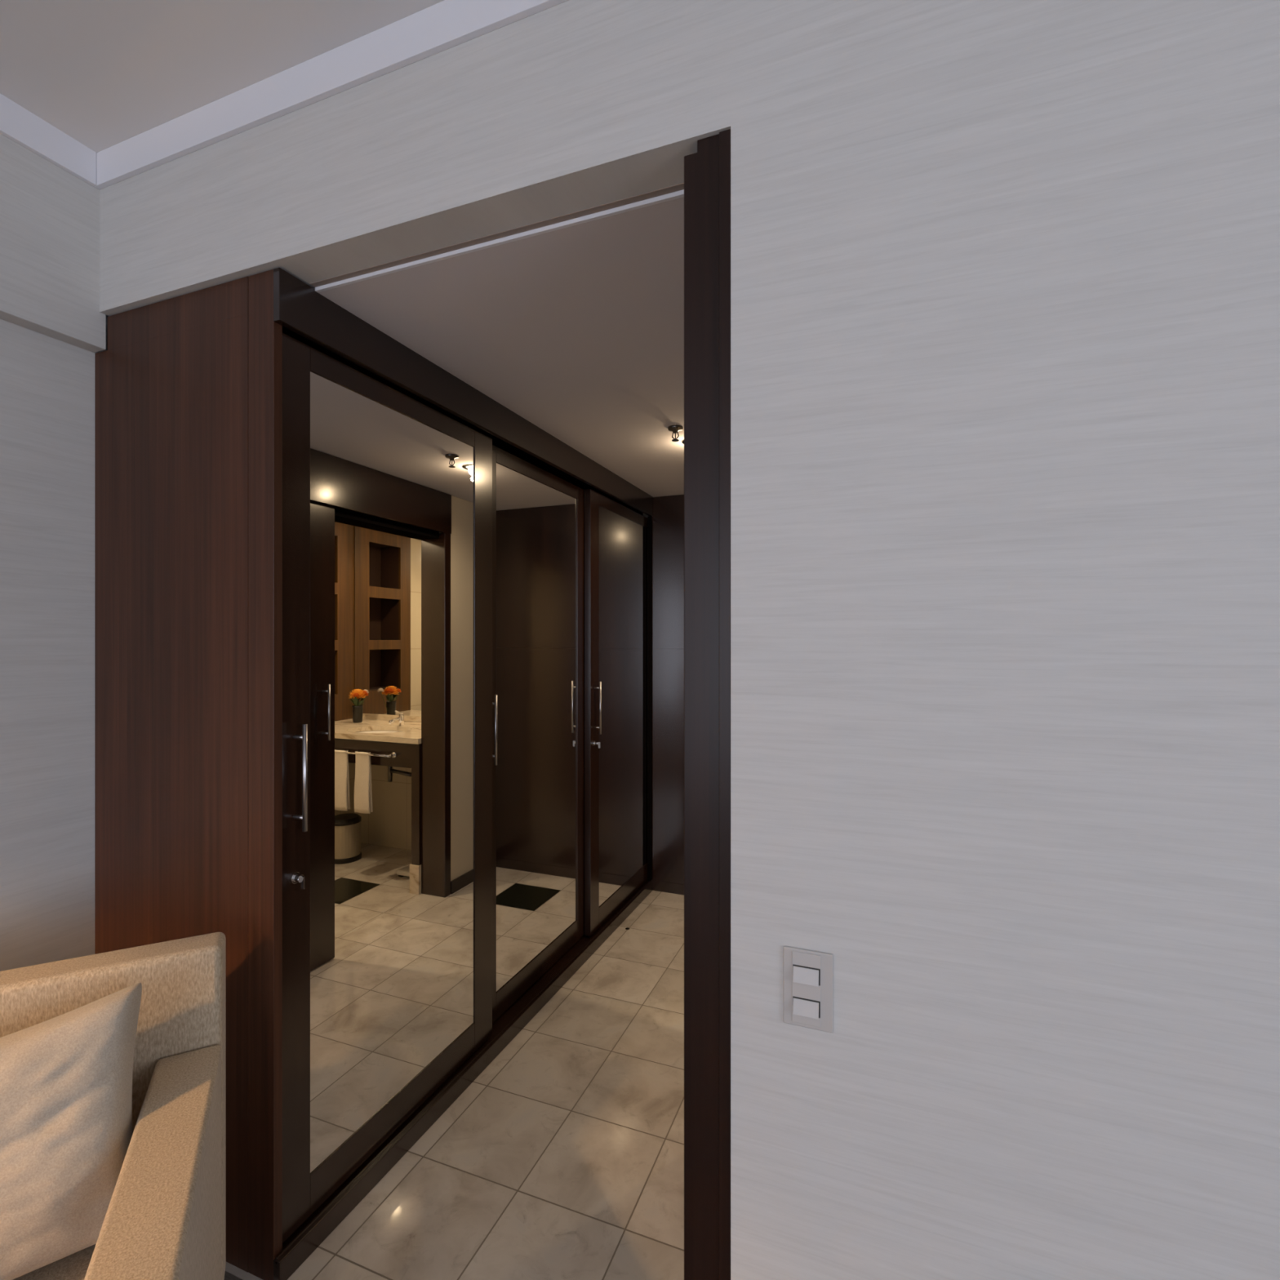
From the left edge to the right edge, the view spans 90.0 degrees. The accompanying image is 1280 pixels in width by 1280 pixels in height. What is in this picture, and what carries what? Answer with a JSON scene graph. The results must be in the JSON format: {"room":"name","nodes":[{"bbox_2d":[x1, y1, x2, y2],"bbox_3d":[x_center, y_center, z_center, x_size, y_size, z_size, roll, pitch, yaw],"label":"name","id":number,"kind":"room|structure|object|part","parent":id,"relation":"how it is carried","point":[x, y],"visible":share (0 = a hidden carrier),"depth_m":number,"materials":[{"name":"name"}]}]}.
{"room":"hotel room","nodes":[
{"label":"hotel room","id":0,"kind":"room"},
{"bbox_2d":[0,133,106,352],"bbox_3d":[-2.133,-0.971,-0.343,0.049,0.475,4.221,0,0,21],"label":"wall","id":1,"kind":"structure","parent":0,"point":[50,216],"depth_m":1.51,"materials":[{"name":"paint"}]},
{"bbox_2d":[0,93,96,186],"bbox_3d":[-2.109,-1.167,-0.367,0.013,0.082,4.192,0,0,21],"label":"trim","id":2,"kind":"structure","parent":1,"relation":"attached to","point":[18,124],"depth_m":1.49,"materials":[{"name":"white paint"}]},
{"bbox_2d":[0,315,108,971],"bbox_3d":[-2.134,0.106,-0.139,0.100,2.628,4.600,0,0,21],"label":"wall","id":3,"kind":"structure","parent":0,"point":[47,383],"depth_m":1.54,"materials":[{"name":"paint"}]},
{"bbox_2d":[0,0,444,152],"bbox_3d":[0.746,-1.233,-1.411,6.390,0.050,4.306,0,0,21],"label":"ceiling","id":4,"kind":"structure","parent":0,"point":[104,73],"depth_m":1.31,"materials":[{"name":"white paint"}]},
{"bbox_2d":[223,890,684,1279],"bbox_3d":[1.183,1.445,-0.281,6.390,0.050,6.730,0,0,21],"label":"floor","id":5,"kind":"structure","parent":0,"point":[563,1158],"depth_m":1.75,"materials":[{"name":"tile"}]},
{"bbox_2d":[0,932,226,1279],"bbox_3d":[-1.029,1.014,0.795,0.800,0.812,0.830,0,0,-28],"label":"armchair","id":6,"kind":"object","parent":5,"relation":"on","point":[165,1219],"visible":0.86,"depth_m":1.14,"materials":[{"name":"beige fabric"}]},
{"bbox_2d":[13,1244,95,1279],"bbox_3d":[-1.011,1.062,0.761,0.588,0.157,0.753,0,0,-28],"label":"seat cushion","id":7,"kind":"object","parent":6,"relation":"on","point":[74,1266],"depth_m":1.01,"materials":[{"name":"beige fabric"}]},
{"bbox_2d":[0,982,142,1279],"bbox_3d":[-1.059,0.808,0.974,0.483,0.396,0.223,0,0,-28],"label":"throw pillow","id":8,"kind":"object","parent":6,"relation":"on","point":[66,1131],"visible":0.91,"depth_m":1.00,"materials":[{"name":"fabric"}]},
{"bbox_3d":[-0.703,1.059,0.921,0.105,0.522,0.740,0,0,-28],"label":"arm","id":9,"kind":"part","parent":6,"relation":"part of","materials":[{"name":"beige fabric"}]},
{"bbox_2d":[94,267,653,1279],"bbox_3d":[-0.635,0.302,2.682,0.657,2.237,2.500,0,0,21],"label":"wardrobe","id":10,"kind":"object","parent":5,"relation":"on","point":[371,635],"visible":0.98,"depth_m":1.62,"materials":[{"name":"black wood"}]},
{"bbox_3d":[-1.132,0.302,1.546,0.549,2.237,0.022,0,0,21],"label":"panel","id":11,"kind":"part","parent":10,"relation":"part of","materials":[{"name":"brown wood"}]},
{"bbox_3d":[-0.775,0.314,1.462,0.038,0.243,0.010,0,0,21],"label":"handle","id":12,"kind":"part","parent":10,"relation":"part of","materials":[{"name":"silver metal"}]},
{"bbox_3d":[-0.674,0.333,1.819,0.030,2.050,0.838,0,0,21],"label":"door","id":13,"kind":"part","parent":10,"relation":"part of","materials":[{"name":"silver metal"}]},
{"bbox_2d":[310,371,474,1173],"bbox_3d":[-0.668,0.314,1.813,0.008,1.898,0.644,0,0,21],"label":"mirror","id":14,"kind":"object","parent":10,"relation":"attached to","point":[392,487],"depth_m":1.74,"materials":[{"name":"clear glass"}]},
{"bbox_3d":[-0.515,0.314,2.232,0.038,0.243,0.010,0,0,21],"label":"handle","id":15,"kind":"part","parent":10,"relation":"part of","materials":[{"name":"silver metal"}]},
{"bbox_2d":[496,462,577,991],"bbox_3d":[-0.405,0.314,2.590,0.008,1.898,0.641,0,0,21],"label":"mirror","id":16,"kind":"object","parent":10,"relation":"attached to","point":[536,517],"depth_m":2.54,"materials":[{"name":"clear glass"}]},
{"bbox_3d":[-0.410,0.333,2.596,0.030,2.050,0.835,0,0,21],"label":"door","id":17,"kind":"part","parent":10,"relation":"part of","materials":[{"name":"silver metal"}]},
{"bbox_3d":[-0.195,0.314,2.960,0.038,0.243,0.010,0,0,21],"label":"handle","id":18,"kind":"part","parent":10,"relation":"part of","materials":[{"name":"silver metal"}]},
{"bbox_3d":[-0.088,0.333,3.331,0.030,2.050,0.845,0,0,21],"label":"door","id":19,"kind":"part","parent":10,"relation":"part of","materials":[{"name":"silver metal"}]},
{"bbox_2d":[599,506,647,906],"bbox_3d":[-0.080,0.314,3.332,0.008,1.898,0.666,0,0,21],"label":"mirror","id":20,"kind":"object","parent":10,"relation":"attached to","point":[623,537],"depth_m":3.29,"materials":[{"name":"clear glass"}]},
{"bbox_2d":[647,515,652,880],"bbox_3d":[0.055,0.330,3.630,0.021,2.061,0.014,0,0,21],"label":"trim","id":21,"kind":"structure","parent":10,"relation":"attached to","point":[649,517],"depth_m":3.62,"materials":[{"name":"black wood"}]},
{"bbox_2d":[314,196,684,497],"bbox_3d":[-0.091,-0.842,2.535,1.800,0.059,2.416,0,0,21],"label":"ceiling","id":22,"kind":"structure","parent":0,"point":[577,331],"depth_m":1.66,"materials":[{"name":"grey paint"}]},
{"bbox_2d":[667,425,683,441],"bbox_3d":[0.135,-0.787,2.446,0.060,0.050,0.060,0,0,21],"label":"ceiling light","id":23,"kind":"object","parent":22,"relation":"attached to","point":[675,429],"visible":1,"depth_m":2.44,"materials":[{"name":"silver metal"}]},
{"bbox_2d":[652,494,684,894],"bbox_3d":[0.533,0.305,3.466,0.988,2.230,0.030,0,0,21],"label":"wall","id":24,"kind":"structure","parent":0,"point":[668,517],"depth_m":3.60,"materials":[{"name":"brown wood"}]},
{"bbox_2d":[99,0,1279,1279],"bbox_3d":[1.577,0.106,0.528,6.241,2.628,0.112,0,0,21],"label":"wall","id":25,"kind":"structure","parent":0,"point":[1005,274],"depth_m":0.90,"materials":[{"name":"paint"}]},
{"bbox_2d":[93,0,568,190],"bbox_3d":[1.554,-1.167,0.470,6.241,0.082,0.013,0,0,21],"label":"trim","id":26,"kind":"structure","parent":25,"relation":"attached to","point":[443,25],"depth_m":1.32,"materials":[{"name":"white paint"}]},
{"bbox_2d":[309,182,684,292],"bbox_3d":[-0.296,-0.817,1.314,0.982,0.010,0.008,0,0,21],"label":"trim","id":27,"kind":"structure","parent":25,"relation":"attached to","point":[677,194],"depth_m":1.30,"materials":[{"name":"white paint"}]},
{"bbox_2d":[684,133,719,1279],"bbox_3d":[0.128,0.300,1.092,0.080,2.240,0.104,0,0,21],"label":"trim","id":28,"kind":"structure","parent":25,"relation":"attached to","point":[701,168],"depth_m":1.05,"materials":[{"name":"brown wood"}]},
{"bbox_2d":[719,128,730,1279],"bbox_3d":[0.137,0.301,1.030,0.019,2.238,0.005,0,0,21],"label":"trim","id":29,"kind":"structure","parent":25,"relation":"attached to","point":[725,135],"depth_m":1.03,"materials":[{"name":"brown wood"}]},
{"bbox_2d":[782,946,833,1032],"bbox_3d":[0.255,0.533,0.974,0.074,0.118,0.012,0,0,21],"label":"light switch","id":30,"kind":"object","parent":25,"relation":"attached to","point":[807,975],"visible":1,"depth_m":0.97,"materials":[{"name":"grey plastic"}]}
]}

